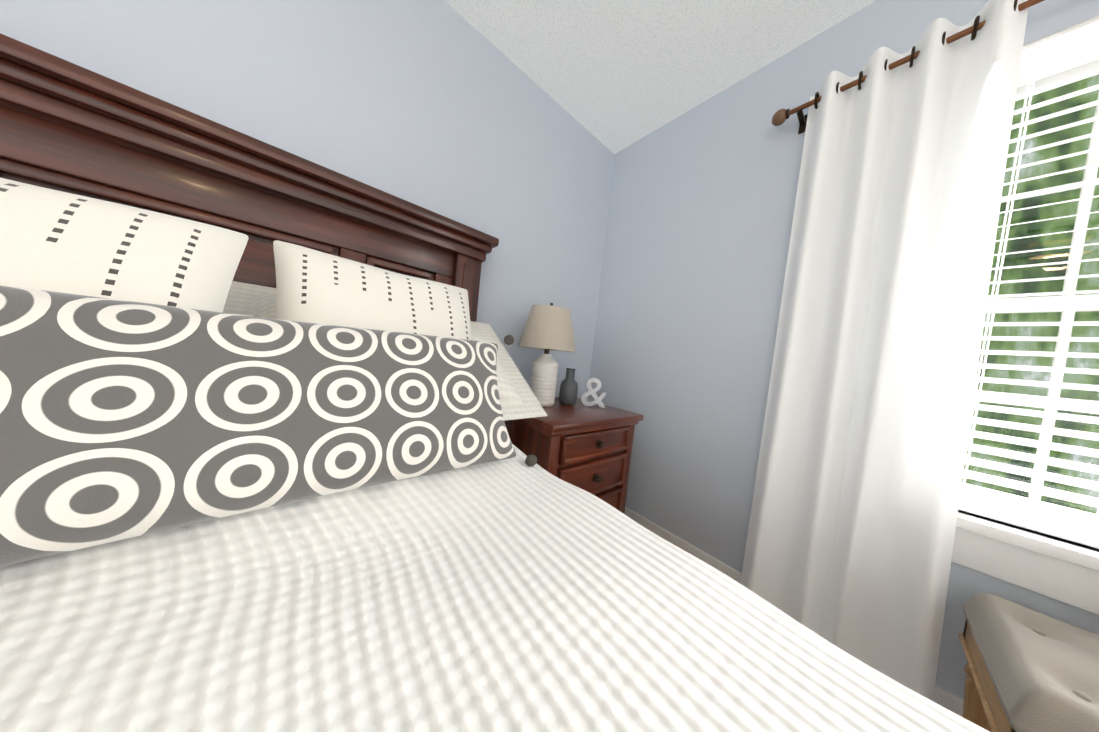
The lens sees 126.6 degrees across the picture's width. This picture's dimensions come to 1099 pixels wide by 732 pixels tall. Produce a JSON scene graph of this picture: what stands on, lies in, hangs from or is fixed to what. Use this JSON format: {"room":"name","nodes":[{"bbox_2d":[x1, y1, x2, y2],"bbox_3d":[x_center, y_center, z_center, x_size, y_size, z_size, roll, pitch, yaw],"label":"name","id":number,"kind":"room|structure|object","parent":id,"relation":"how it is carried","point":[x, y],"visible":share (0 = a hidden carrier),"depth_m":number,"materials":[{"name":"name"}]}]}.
{"room":"bedroom","nodes":[
{"label":"bedroom","id":0,"kind":"room"},
{"bbox_2d":[0,0,613,399],"bbox_3d":[-1.595,-0.403,0.433,5.230,2.440,0.140,4,3,-40],"label":"wall","id":1,"kind":"structure","parent":0,"point":[443,108],"depth_m":1.11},
{"bbox_2d":[444,0,875,153],"bbox_3d":[0.011,-1.417,-1.364,5.350,0.060,4.850,4,3,-40],"label":"ceiling","id":2,"kind":"structure","parent":0,"point":[614,76],"depth_m":1.26,"materials":[{"name":"white paint"}]},
{"bbox_2d":[587,0,1098,699],"bbox_3d":[1.857,-0.038,0.290,0.140,2.440,4.590,4,3,-40],"label":"wall","id":3,"kind":"structure","parent":0,"point":[699,218],"depth_m":1.38,"materials":[{"name":"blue paint"}]},
{"bbox_2d":[624,507,991,731],"bbox_3d":[1.638,1.112,0.338,0.014,0.105,4.436,4,3,-40],"label":"baseboard","id":4,"kind":"structure","parent":3,"relation":"attached to","point":[946,699],"depth_m":1.34,"materials":[{"name":"white wood"}]},
{"bbox_2d":[740,0,1044,700],"bbox_3d":[1.519,0.067,0.358,0.272,2.144,2.208,4,3,-40],"label":"curtain","id":5,"kind":"object","parent":3,"relation":"attached to","point":[856,494],"visible":0.94,"depth_m":0.91,"materials":[{"name":"white fabric"}]},
{"bbox_2d":[951,15,1098,614],"bbox_3d":[1.678,-0.115,0.463,0.195,1.541,1.340,4,3,-40],"label":"window","id":6,"kind":"structure","parent":3,"relation":"in","point":[1062,570],"depth_m":0.78,"materials":[{"name":"white wood"}]},
{"bbox_2d":[958,20,1098,548],"bbox_3d":[1.488,-0.219,0.682,0.069,1.382,0.591,4,3,-40],"label":"window blind","id":7,"kind":"object","parent":6,"relation":"attached to","point":[1068,50],"visible":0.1,"depth_m":0.78,"materials":[{"name":"white plastic"}]},
{"bbox_3d":[-0.248,1.068,-1.256,5.350,0.060,4.850,4,3,-40],"label":"floor","id":8,"kind":"structure","parent":0,"visible":0},
{"bbox_2d":[0,33,988,731],"bbox_3d":[-0.290,0.226,-0.020,1.777,1.498,2.334,4,3,-40],"label":"bed","id":9,"kind":"object","parent":8,"relation":"on","point":[266,465],"visible":1,"depth_m":0.35,"materials":[{"name":"white fabric"}]},
{"bbox_2d":[504,397,643,513],"bbox_3d":[0.050,0.581,1.468,0.642,0.735,0.539,4,3,-40],"label":"nightstand","id":10,"kind":"object","parent":8,"relation":"on","point":[579,444],"visible":0.44,"depth_m":1.26,"materials":[{"name":"brown wood"}]},
{"bbox_2d":[518,303,575,406],"bbox_3d":[-0.015,-0.062,1.433,0.300,0.531,0.300,4,3,-40],"label":"table lamp","id":11,"kind":"object","parent":10,"relation":"on","point":[547,328],"visible":0.9,"depth_m":1.34,"materials":[{"name":"white ceramic"}]},
{"bbox_2d":[559,368,577,404],"bbox_3d":[0.109,0.113,1.535,0.100,0.200,0.100,4,3,-40],"label":"vase","id":12,"kind":"object","parent":10,"relation":"on","point":[568,392],"visible":1,"depth_m":1.50,"materials":[{"name":"grey ceramic"}]},
{"bbox_2d":[581,378,606,407],"bbox_3d":[0.252,0.148,1.539,0.143,0.160,0.028,6,2,6],"label":"decor","id":13,"kind":"object","parent":10,"relation":"on","point":[595,396],"visible":1,"depth_m":1.53,"materials":[{"name":"silver metal"}]},
{"bbox_2d":[958,592,1098,731],"bbox_3d":[1.353,0.894,0.248,0.431,0.487,1.086,4,3,-40],"label":"bench","id":14,"kind":"object","parent":8,"relation":"on","point":[1026,669],"visible":1,"depth_m":0.58,"materials":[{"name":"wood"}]},
{"label":"outside","id":15,"kind":"structure","parent":0,"visible":0},
{"bbox_2d":[962,74,1098,513],"bbox_3d":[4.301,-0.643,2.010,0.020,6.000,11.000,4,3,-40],"label":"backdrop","id":16,"kind":"structure","parent":15,"point":[1026,258],"depth_m":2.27,"materials":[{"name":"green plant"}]}
]}

